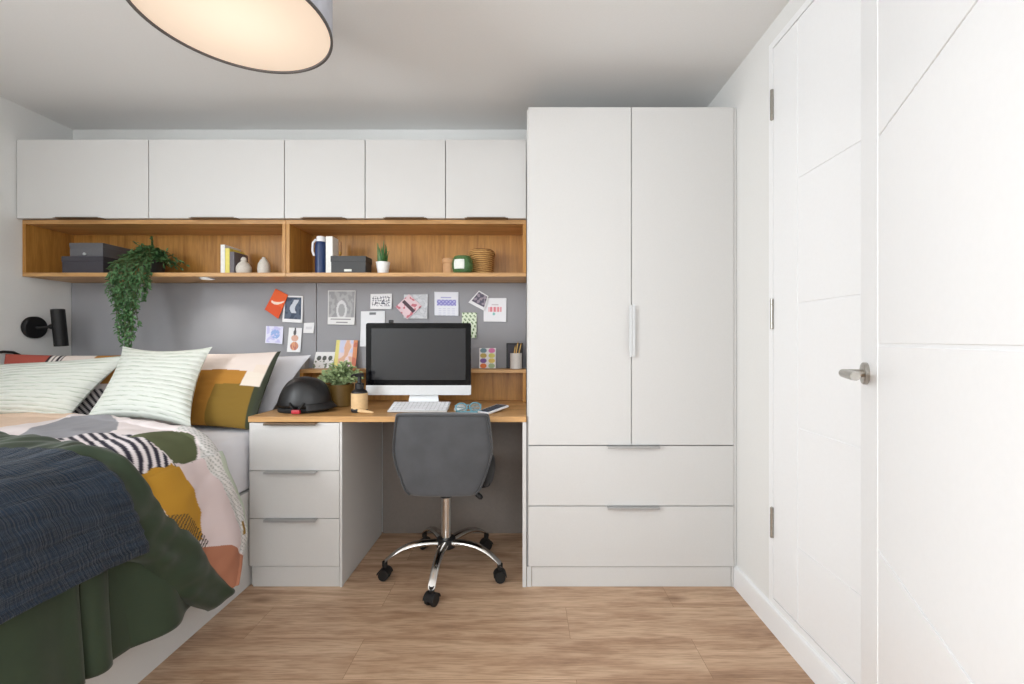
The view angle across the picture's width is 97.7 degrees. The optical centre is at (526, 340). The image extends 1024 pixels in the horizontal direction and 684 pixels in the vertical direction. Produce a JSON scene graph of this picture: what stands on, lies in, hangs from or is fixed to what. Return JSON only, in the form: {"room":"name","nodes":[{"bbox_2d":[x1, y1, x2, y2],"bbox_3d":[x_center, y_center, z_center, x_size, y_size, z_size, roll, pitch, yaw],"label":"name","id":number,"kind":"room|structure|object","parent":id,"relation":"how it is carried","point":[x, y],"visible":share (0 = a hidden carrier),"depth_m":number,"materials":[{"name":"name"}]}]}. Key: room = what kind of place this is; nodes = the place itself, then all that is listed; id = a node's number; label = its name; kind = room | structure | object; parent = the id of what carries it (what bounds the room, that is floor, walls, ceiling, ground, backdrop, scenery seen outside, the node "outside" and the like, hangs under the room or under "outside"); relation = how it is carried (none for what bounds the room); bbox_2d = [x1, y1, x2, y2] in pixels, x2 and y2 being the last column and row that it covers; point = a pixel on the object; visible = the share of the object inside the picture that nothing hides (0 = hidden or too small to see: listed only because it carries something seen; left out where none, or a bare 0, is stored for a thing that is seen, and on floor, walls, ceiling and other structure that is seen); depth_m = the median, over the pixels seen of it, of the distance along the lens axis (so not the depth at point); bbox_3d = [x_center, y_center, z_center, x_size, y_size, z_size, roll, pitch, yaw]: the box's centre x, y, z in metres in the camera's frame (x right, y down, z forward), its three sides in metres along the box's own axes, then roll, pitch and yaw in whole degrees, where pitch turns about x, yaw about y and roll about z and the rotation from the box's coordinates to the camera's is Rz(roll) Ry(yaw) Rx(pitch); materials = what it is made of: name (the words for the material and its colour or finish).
{"room":"bedroom","nodes":[
{"label":"bedroom","id":0,"kind":"room"},
{"bbox_2d":[0,96,72,363],"bbox_3d":[-2.782,-0.061,0.459,0.150,2.400,4.417,0,0,0],"label":"wall","id":1,"kind":"structure","parent":0,"point":[21,297],"depth_m":2.37,"materials":[{"name":"white paint"}]},
{"bbox_2d":[0,350,20,354],"bbox_3d":[-2.689,0.104,2.307,0.016,0.112,0.219,0,0,1],"label":"cord","id":2,"kind":"object","parent":1,"relation":"attached to","point":[2,351],"visible":0.41,"depth_m":2.32,"materials":[{"name":"black plastic"}]},
{"bbox_2d":[21,309,68,346],"bbox_3d":[-2.636,-0.074,2.457,0.140,0.211,0.137,0,0,0],"label":"wall lamp","id":3,"kind":"object","parent":1,"relation":"attached to","point":[31,327],"visible":1,"depth_m":2.46,"materials":[{"name":"black metal"}]},
{"bbox_2d":[73,130,526,531],"bbox_3d":[-0.866,-0.061,2.742,3.982,2.400,0.150,0,0,0],"label":"wall","id":4,"kind":"structure","parent":0,"point":[365,135],"depth_m":2.67,"materials":[{"name":"white paint"}]},
{"bbox_2d":[17,140,153,219],"bbox_3d":[-2.354,-0.858,2.509,0.699,0.421,0.313,0,0,0],"label":"upper cabinet","id":5,"kind":"object","parent":4,"relation":"attached to","point":[57,179],"visible":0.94,"depth_m":2.37,"materials":[{"name":"laminate"}]},
{"bbox_2d":[22,220,308,282],"bbox_3d":[-1.998,-0.498,2.531,1.413,0.304,0.267,0,0,0],"label":"shelf unit","id":6,"kind":"object","parent":4,"relation":"attached to","point":[197,243],"visible":0.68,"depth_m":2.56,"materials":[{"name":"brown wood"}]},
{"bbox_2d":[61,256,130,272],"bbox_3d":[-2.429,-0.416,2.540,0.229,0.096,0.194,0,0,0],"label":"storage box","id":7,"kind":"object","parent":6,"relation":"on","point":[70,264],"visible":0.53,"depth_m":2.44,"materials":[{"name":"cardboard"}]},
{"bbox_2d":[69,243,130,258],"bbox_3d":[-2.413,-0.501,2.534,0.185,0.073,0.196,0,0,0],"label":"storage box","id":8,"kind":"object","parent":7,"relation":"on","point":[76,249],"visible":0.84,"depth_m":2.45,"materials":[{"name":"grey cardboard"}]},
{"bbox_2d":[104,236,189,347],"bbox_3d":[-2.109,-0.252,2.450,0.333,0.674,0.294,0,0,23],"label":"trailing plant","id":9,"kind":"object","parent":6,"relation":"on","point":[151,260],"visible":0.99,"depth_m":2.36,"materials":[{"name":"green plant"}]},
{"bbox_2d":[199,277,214,279],"bbox_3d":[-1.755,-0.342,2.455,0.072,0.008,0.072,0,0,0],"label":"puck light","id":10,"kind":"object","parent":6,"relation":"attached to","point":[203,278],"visible":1,"depth_m":2.43,"materials":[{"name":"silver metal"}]},
{"bbox_2d":[221,245,240,272],"bbox_3d":[-1.658,-0.447,2.510,0.024,0.158,0.140,0,0,0],"label":"book","id":11,"kind":"object","parent":6,"relation":"on","point":[223,247],"visible":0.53,"depth_m":2.44,"materials":[{"name":"white paper"}]},
{"bbox_2d":[225,248,244,272],"bbox_3d":[-1.633,-0.438,2.505,0.024,0.139,0.130,0,0,0],"label":"book","id":12,"kind":"object","parent":6,"relation":"on","point":[227,250],"visible":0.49,"depth_m":2.44,"materials":[{"name":"yellow paper"}]},
{"bbox_2d":[230,252,247,272],"bbox_3d":[-1.607,-0.428,2.500,0.025,0.120,0.120,0,0,0],"label":"book","id":13,"kind":"object","parent":6,"relation":"on","point":[235,258],"visible":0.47,"depth_m":2.44,"materials":[{"name":"grey paper"}]},
{"bbox_2d":[235,256,251,272],"bbox_3d":[-1.562,-0.419,2.470,0.078,0.103,0.078,0,0,0],"label":"ceramic pot","id":14,"kind":"object","parent":6,"relation":"on","point":[243,266],"visible":0.89,"depth_m":2.45,"materials":[{"name":"white ceramic"}]},
{"bbox_2d":[257,257,270,272],"bbox_3d":[-1.451,-0.415,2.470,0.064,0.095,0.064,0,0,0],"label":"ceramic pot","id":15,"kind":"object","parent":6,"relation":"on","point":[263,266],"visible":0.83,"depth_m":2.45,"materials":[{"name":"white ceramic"}]},
{"bbox_2d":[71,283,316,367],"bbox_3d":[-1.977,0.037,2.660,1.454,0.764,0.012,0,0,0],"label":"pinboard","id":16,"kind":"object","parent":4,"relation":"attached to","point":[228,318],"visible":0.56,"depth_m":2.65,"materials":[{"name":"grey fabric"}]},
{"bbox_2d":[265,326,282,343],"bbox_3d":[-1.492,-0.035,2.645,0.104,0.107,0.009,0,0,0],"label":"card","id":17,"kind":"object","parent":16,"relation":"attached to","point":[274,334],"visible":1,"depth_m":2.65,"materials":[{"name":"paper"}]},
{"bbox_2d":[265,289,287,317],"bbox_3d":[-1.478,-0.220,2.640,0.133,0.180,0.009,0,0,0],"label":"leaflet","id":18,"kind":"object","parent":16,"relation":"attached to","point":[275,305],"visible":1,"depth_m":2.64,"materials":[{"name":"paper"}]},
{"bbox_2d":[282,296,302,322],"bbox_3d":[-1.384,-0.188,2.646,0.119,0.163,0.009,0,0,0],"label":"print","id":19,"kind":"object","parent":16,"relation":"attached to","point":[293,306],"visible":1,"depth_m":2.65,"materials":[{"name":"paper"}]},
{"bbox_2d":[287,328,301,351],"bbox_3d":[-1.373,-0.006,2.645,0.086,0.147,0.009,0,0,0],"label":"card","id":20,"kind":"object","parent":16,"relation":"attached to","point":[295,334],"visible":1,"depth_m":2.65,"materials":[{"name":"paper"}]},
{"bbox_2d":[303,323,313,332],"bbox_3d":[-1.289,-0.078,2.647,0.061,0.064,0.009,0,0,0],"label":"card","id":21,"kind":"object","parent":16,"relation":"attached to","point":[308,327],"visible":1,"depth_m":2.65,"materials":[{"name":"paper"}]},
{"bbox_2d":[149,140,287,219],"bbox_3d":[-1.644,-0.858,2.509,0.718,0.421,0.313,0,0,0],"label":"upper cabinet","id":22,"kind":"object","parent":4,"relation":"attached to","point":[189,179],"visible":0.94,"depth_m":2.37,"materials":[{"name":"laminate"}]},
{"bbox_2d":[285,140,367,219],"bbox_3d":[-1.070,-0.858,2.509,0.426,0.421,0.313,0,0,0],"label":"upper cabinet","id":23,"kind":"object","parent":4,"relation":"attached to","point":[325,179],"visible":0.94,"depth_m":2.37,"materials":[{"name":"laminate"}]},
{"bbox_2d":[286,220,525,282],"bbox_3d":[-0.645,-0.498,2.531,1.289,0.304,0.267,0,0,0],"label":"shelf unit","id":24,"kind":"object","parent":4,"relation":"attached to","point":[417,249],"visible":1,"depth_m":2.61,"materials":[{"name":"brown wood"}]},
{"bbox_2d":[311,236,325,272],"bbox_3d":[-1.131,-0.470,2.450,0.071,0.204,0.060,0,0,0],"label":"drink bottle","id":25,"kind":"object","parent":24,"relation":"on","point":[320,245],"visible":0.82,"depth_m":2.43,"materials":[{"name":"blue metal"}]},
{"bbox_2d":[326,236,337,272],"bbox_3d":[-1.076,-0.469,2.476,0.037,0.203,0.078,0,0,0],"label":"book","id":26,"kind":"object","parent":24,"relation":"on","point":[331,242],"visible":0.54,"depth_m":2.44,"materials":[{"name":"white paper"}]},
{"bbox_2d":[339,241,341,255],"bbox_3d":[-1.083,-0.474,2.600,0.044,0.212,0.044,0,0,0],"label":"candlestick","id":27,"kind":"object","parent":24,"relation":"on","point":[340,243],"visible":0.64,"depth_m":2.59,"materials":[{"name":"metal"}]},
{"bbox_2d":[331,256,371,272],"bbox_3d":[-0.959,-0.413,2.452,0.190,0.090,0.101,0,0,0],"label":"storage box","id":28,"kind":"object","parent":24,"relation":"on","point":[339,264],"visible":0.9,"depth_m":2.40,"materials":[{"name":"cardboard"}]},
{"bbox_2d":[376,242,389,272],"bbox_3d":[-0.788,-0.457,2.455,0.076,0.178,0.076,0,0,0],"label":"snake plant","id":29,"kind":"object","parent":24,"relation":"on","point":[382,263],"visible":0.91,"depth_m":2.44,"materials":[{"name":"green plant"}]},
{"bbox_2d":[442,258,453,272],"bbox_3d":[-0.436,-0.416,2.520,0.078,0.096,0.078,0,0,0],"label":"clay jar","id":30,"kind":"object","parent":24,"relation":"on","point":[447,262],"visible":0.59,"depth_m":2.49,"materials":[{"name":"orange ceramic"}]},
{"bbox_2d":[452,255,472,272],"bbox_3d":[-0.352,-0.416,2.460,0.118,0.096,0.118,0,0,0],"label":"glass candle","id":31,"kind":"object","parent":24,"relation":"on","point":[460,263],"visible":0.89,"depth_m":2.41,"materials":[{"name":"green glass"}]},
{"bbox_2d":[469,248,494,272],"bbox_3d":[-0.253,-0.445,2.550,0.150,0.153,0.150,0,0,0],"label":"wicker basket","id":32,"kind":"object","parent":24,"relation":"on","point":[482,258],"visible":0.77,"depth_m":2.49,"materials":[{"name":"brown wicker"}]},
{"bbox_2d":[366,140,446,219],"bbox_3d":[-0.643,-0.858,2.509,0.424,0.421,0.313,0,0,0],"label":"upper cabinet","id":33,"kind":"object","parent":4,"relation":"attached to","point":[406,179],"visible":0.91,"depth_m":2.37,"materials":[{"name":"laminate"}]},
{"bbox_2d":[317,283,525,367],"bbox_3d":[-0.623,0.037,2.660,1.242,0.764,0.012,0,0,0],"label":"pinboard","id":34,"kind":"object","parent":4,"relation":"attached to","point":[496,335],"visible":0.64,"depth_m":2.65,"materials":[{"name":"grey fabric"}]},
{"bbox_2d":[328,290,355,324],"bbox_3d":[-1.095,-0.198,2.647,0.165,0.206,0.009,0,0,0],"label":"poster","id":35,"kind":"object","parent":34,"relation":"attached to","point":[341,303],"visible":1,"depth_m":2.65,"materials":[{"name":"paper"}]},
{"bbox_2d":[360,311,384,346],"bbox_3d":[-0.912,-0.071,2.646,0.145,0.214,0.009,0,0,0],"label":"sheet","id":36,"kind":"object","parent":34,"relation":"attached to","point":[366,316],"visible":0.55,"depth_m":2.65,"materials":[{"name":"white paper"}]},
{"bbox_2d":[370,294,391,308],"bbox_3d":[-0.861,-0.235,2.645,0.128,0.094,0.009,0,0,0],"label":"card","id":37,"kind":"object","parent":34,"relation":"attached to","point":[377,301],"visible":1,"depth_m":2.65,"materials":[{"name":"paper"}]},
{"bbox_2d":[396,294,420,318],"bbox_3d":[-0.695,-0.203,2.639,0.154,0.151,0.009,0,0,-3],"label":"card","id":38,"kind":"object","parent":34,"relation":"attached to","point":[408,306],"visible":1,"depth_m":2.64,"materials":[{"name":"paper"}]},
{"bbox_2d":[404,294,427,318],"bbox_3d":[-0.655,-0.204,2.645,0.142,0.148,0.009,0,0,0],"label":"card","id":39,"kind":"object","parent":34,"relation":"attached to","point":[422,299],"visible":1,"depth_m":2.65,"materials":[{"name":"paper"}]},
{"bbox_2d":[434,292,458,315],"bbox_3d":[-0.474,-0.220,2.647,0.145,0.144,0.009,0,0,0],"label":"card","id":40,"kind":"object","parent":34,"relation":"attached to","point":[445,303],"visible":1,"depth_m":2.65,"materials":[{"name":"paper"}]},
{"bbox_2d":[462,312,476,337],"bbox_3d":[-0.339,-0.093,2.645,0.087,0.151,0.009,0,0,0],"label":"card","id":41,"kind":"object","parent":34,"relation":"attached to","point":[467,317],"visible":0.6,"depth_m":2.65,"materials":[{"name":"paper"}]},
{"bbox_2d":[469,291,487,309],"bbox_3d":[-0.284,-0.238,2.640,0.118,0.121,0.009,0,0,0],"label":"snapshot","id":42,"kind":"object","parent":34,"relation":"attached to","point":[479,300],"visible":1,"depth_m":2.64,"materials":[{"name":"paper"}]},
{"bbox_2d":[484,298,505,321],"bbox_3d":[-0.187,-0.184,2.645,0.136,0.142,0.009,0,0,0],"label":"card","id":43,"kind":"object","parent":34,"relation":"attached to","point":[495,309],"visible":1,"depth_m":2.65,"materials":[{"name":"paper"}]},
{"bbox_2d":[383,422,522,532],"bbox_3d":[-0.436,0.758,2.652,0.832,0.762,0.008,0,0,0],"label":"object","id":44,"kind":"object","parent":4,"relation":"attached to","point":[500,509],"visible":0.29,"depth_m":2.65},
{"bbox_2d":[446,140,525,219],"bbox_3d":[-0.215,-0.858,2.509,0.428,0.421,0.313,0,0,0],"label":"upper cabinet","id":45,"kind":"object","parent":4,"relation":"attached to","point":[486,179],"visible":0.96,"depth_m":2.37,"materials":[{"name":"laminate"}]},
{"bbox_2d":[0,0,789,129],"bbox_3d":[-0.866,-1.321,0.533,3.982,0.120,4.567,0,0,0],"label":"ceiling","id":46,"kind":"structure","parent":0,"point":[75,64],"depth_m":2.05,"materials":[{"name":"white paint"}]},
{"bbox_2d":[126,0,332,73],"bbox_3d":[-0.907,-1.129,1.392,0.559,0.263,0.559,0,0,0],"label":"ceiling lamp","id":47,"kind":"object","parent":46,"relation":"hanging from","point":[265,36],"visible":1,"depth_m":1.45,"materials":[{"name":"grey linen"},{"name":"white frosted acrylic"}]},
{"bbox_2d":[138,532,814,683],"bbox_3d":[-0.866,1.199,0.533,3.982,0.120,4.567,0,0,0],"label":"floor","id":48,"kind":"structure","parent":0,"point":[368,629],"depth_m":1.75,"materials":[{"name":"brown wood"}]},
{"bbox_2d":[85,358,308,683],"bbox_3d":[-1.995,0.617,1.656,1.410,1.045,1.992,0,0,0],"label":"bed","id":49,"kind":"object","parent":48,"relation":"on","point":[132,666],"visible":0.02,"depth_m":1.60,"materials":[{"name":"white wood"}]},
{"bbox_2d":[131,418,250,492],"bbox_3d":[-1.992,0.567,1.643,1.397,0.255,1.897,0,0,0],"label":"mattress","id":50,"kind":"object","parent":49,"relation":"on","point":[234,442],"visible":0.06,"depth_m":2.04,"materials":[{"name":"white fabric"}]},
{"bbox_2d":[0,356,119,413],"bbox_3d":[-2.365,0.222,2.191,0.676,0.305,0.191,0,0,-9],"label":"cushion","id":51,"kind":"object","parent":50,"relation":"on","point":[60,387],"visible":0.86,"depth_m":2.16,"materials":[{"name":"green fabric"}]},
{"bbox_2d":[4,354,129,417],"bbox_3d":[-2.372,0.238,2.329,0.690,0.342,0.179,0,0,-14],"label":"patterned pillow","id":52,"kind":"object","parent":50,"relation":"on","point":[89,402],"visible":0.15,"depth_m":2.32,"materials":[{"name":"fabric"}]},
{"bbox_2d":[0,412,247,683],"bbox_3d":[-1.924,0.653,1.371,1.598,0.703,1.542,0,0,0],"label":"duvet","id":53,"kind":"object","parent":50,"relation":"on","point":[188,503],"visible":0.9,"depth_m":1.44,"materials":[{"name":"fabric"}]},
{"bbox_2d":[0,447,149,624],"bbox_3d":[-1.917,0.470,0.962,1.575,0.362,0.813,0,0,0],"label":"quilt","id":54,"kind":"object","parent":53,"relation":"on","point":[67,519],"visible":1,"depth_m":1.13,"materials":[{"name":"blue fabric"}]},
{"bbox_2d":[89,346,211,425],"bbox_3d":[-1.820,0.213,2.186,0.592,0.372,0.238,0,0,5],"label":"cushion","id":55,"kind":"object","parent":50,"relation":"on","point":[158,385],"visible":0.98,"depth_m":2.12,"materials":[{"name":"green fabric"}]},
{"bbox_2d":[154,351,280,429],"bbox_3d":[-1.601,0.241,2.314,0.678,0.375,0.227,0,0,15],"label":"patterned pillow","id":56,"kind":"object","parent":50,"relation":"on","point":[230,389],"visible":0.7,"depth_m":2.24,"materials":[{"name":"fabric"}]},
{"bbox_2d":[258,355,310,413],"bbox_3d":[-1.540,0.252,2.440,0.637,0.345,0.213,0,0,4],"label":"pillow","id":57,"kind":"object","parent":50,"relation":"on","point":[286,368],"visible":0.26,"depth_m":2.43,"materials":[{"name":"white fabric"}]},
{"bbox_2d":[249,422,381,586],"bbox_3d":[-1.069,0.757,2.341,0.431,0.763,0.597,0,0,0],"label":"drawer pedestal","id":58,"kind":"object","parent":48,"relation":"on","point":[315,488],"visible":0.98,"depth_m":2.07,"materials":[{"name":"laminate"}]},
{"bbox_2d":[248,400,525,421],"bbox_3d":[-0.644,0.362,2.358,1.286,0.026,0.587,0,0,0],"label":"countertop","id":59,"kind":"structure","parent":58,"relation":"on","point":[516,411],"depth_m":2.12,"materials":[{"name":"brown wood"}]},
{"bbox_2d":[277,376,337,413],"bbox_3d":[-1.093,0.263,2.227,0.288,0.169,0.228,0,0,0],"label":"helmet","id":60,"kind":"object","parent":59,"relation":"on","point":[304,394],"visible":1,"depth_m":2.16,"materials":[{"name":"black plastic"}]},
{"bbox_2d":[317,360,363,406],"bbox_3d":[-1.006,0.225,2.407,0.260,0.246,0.198,0,0,0],"label":"potted plant","id":61,"kind":"object","parent":59,"relation":"on","point":[339,378],"visible":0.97,"depth_m":2.38,"materials":[{"name":"green plant"}]},
{"bbox_2d":[351,373,367,412],"bbox_3d":[-0.822,0.254,2.200,0.079,0.190,0.079,0,0,0],"label":"bottle","id":62,"kind":"object","parent":59,"relation":"on","point":[359,395],"visible":0.9,"depth_m":2.17,"materials":[{"name":"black plastic"}]},
{"bbox_2d":[351,409,373,413],"bbox_3d":[-0.793,0.337,2.162,0.120,0.024,0.024,0,0,16],"label":"brush","id":63,"kind":"object","parent":59,"relation":"on","point":[352,410],"visible":0.98,"depth_m":2.15,"materials":[{"name":"beige wood"}]},
{"bbox_2d":[300,368,525,401],"bbox_3d":[-0.643,0.255,2.591,1.282,0.187,0.122,0,0,0],"label":"shelf","id":64,"kind":"object","parent":59,"relation":"on","point":[486,383],"visible":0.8,"depth_m":2.64,"materials":[{"name":"brown wood"}]},
{"bbox_2d":[313,352,334,367],"bbox_3d":[-1.190,0.113,2.628,0.124,0.095,0.025,0,0,0],"label":"card","id":65,"kind":"object","parent":64,"relation":"on","point":[322,359],"visible":0.95,"depth_m":2.63,"materials":[{"name":"paper"}]},
{"bbox_2d":[334,340,357,367],"bbox_3d":[-1.061,0.077,2.623,0.136,0.166,0.025,0,0,0],"label":"card","id":66,"kind":"object","parent":64,"relation":"on","point":[345,350],"visible":0.87,"depth_m":2.63,"materials":[{"name":"paper"}]},
{"bbox_2d":[479,348,495,367],"bbox_3d":[-0.229,0.101,2.624,0.098,0.119,0.023,0,0,0],"label":"card","id":67,"kind":"object","parent":64,"relation":"on","point":[487,356],"visible":1,"depth_m":2.62,"materials":[{"name":"paper"}]},
{"bbox_2d":[506,343,522,367],"bbox_3d":[-0.070,0.086,2.635,0.096,0.148,0.014,0,0,0],"label":"picture frame","id":68,"kind":"object","parent":64,"relation":"on","point":[510,347],"visible":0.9,"depth_m":2.63,"materials":[{"name":"black plastic"}]},
{"bbox_2d":[510,353,521,368],"bbox_3d":[-0.060,0.115,2.565,0.068,0.090,0.068,0,0,0],"label":"pencil cup","id":69,"kind":"object","parent":64,"relation":"on","point":[515,358],"visible":1,"depth_m":2.54,"materials":[{"name":"white ceramic"}]},
{"bbox_2d":[366,323,470,401],"bbox_3d":[-0.552,0.128,2.339,0.537,0.440,0.112,0,0,0],"label":"desktop computer","id":70,"kind":"object","parent":59,"relation":"on","point":[423,362],"visible":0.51,"depth_m":2.28,"materials":[{"name":"silver metal"}]},
{"bbox_2d":[387,402,450,411],"bbox_3d":[-0.530,0.328,2.225,0.290,0.040,0.124,0,0,0],"label":"keyboard","id":71,"kind":"object","parent":59,"relation":"on","point":[396,406],"visible":1,"depth_m":2.20,"materials":[{"name":"plastic"}]},
{"bbox_2d":[455,402,481,411],"bbox_3d":[-0.287,0.325,2.196,0.134,0.050,0.032,0,0,-18],"label":"glasses","id":72,"kind":"object","parent":59,"relation":"on","point":[461,406],"visible":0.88,"depth_m":2.19,"materials":[{"name":"blue glass"}]},
{"bbox_2d":[478,404,508,413],"bbox_3d":[-0.165,0.336,2.205,0.078,0.029,0.155,0,0,38],"label":"phone","id":73,"kind":"object","parent":59,"relation":"on","point":[497,407],"visible":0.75,"depth_m":2.19,"materials":[{"name":"white plastic"}]},
{"bbox_2d":[377,412,506,606],"bbox_3d":[-0.398,0.727,2.187,0.638,0.822,0.619,0,0,0],"label":"desk chair","id":74,"kind":"object","parent":48,"relation":"on","point":[444,455],"visible":1,"depth_m":1.96,"materials":[{"name":"grey fabric"}]},
{"bbox_2d":[523,422,525,586],"bbox_3d":[-0.009,0.757,2.360,0.018,0.763,0.585,0,0,0],"label":"end panel","id":75,"kind":"object","parent":48,"relation":"on","point":[524,423],"visible":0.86,"depth_m":2.07,"materials":[{"name":"white wood"}]},
{"bbox_2d":[527,107,735,586],"bbox_3d":[0.488,0.029,2.346,0.972,2.220,0.607,0,0,0],"label":"wardrobe","id":76,"kind":"object","parent":48,"relation":"on","point":[631,212],"visible":1,"depth_m":2.07,"materials":[{"name":"laminate"}]},
{"bbox_2d":[708,0,805,598],"bbox_3d":[1.050,-0.061,0.459,0.150,2.400,4.417,0,0,0],"label":"wall","id":77,"kind":"structure","parent":0,"point":[746,90],"depth_m":1.92,"materials":[{"name":"white paint"}]},
{"bbox_2d":[734,566,845,683],"bbox_3d":[0.967,1.089,1.235,0.016,0.099,1.670,0,0,0],"label":"baseboard","id":78,"kind":"structure","parent":77,"relation":"attached to","point":[810,661],"depth_m":1.66,"materials":[{"name":"white wood"}]},
{"bbox_2d":[769,0,860,683],"bbox_3d":[0.997,-0.070,1.389,0.072,2.225,0.808,0,0,0],"label":"door","id":79,"kind":"structure","parent":77,"relation":"in","point":[815,59],"depth_m":1.50,"materials":[{"name":"white wood"}]},
{"bbox_3d":[0.755,-0.061,0.350,0.440,2.400,0.100,0,0,0],"label":"wall","id":80,"kind":"structure","parent":0,"visible":0},
{"bbox_2d":[839,0,1023,683],"bbox_3d":[0.663,0.120,0.750,0.152,2.022,0.762,0,0,28],"label":"door","id":81,"kind":"structure","parent":80,"relation":"in","point":[940,373],"depth_m":0.68,"materials":[{"name":"white wood"}]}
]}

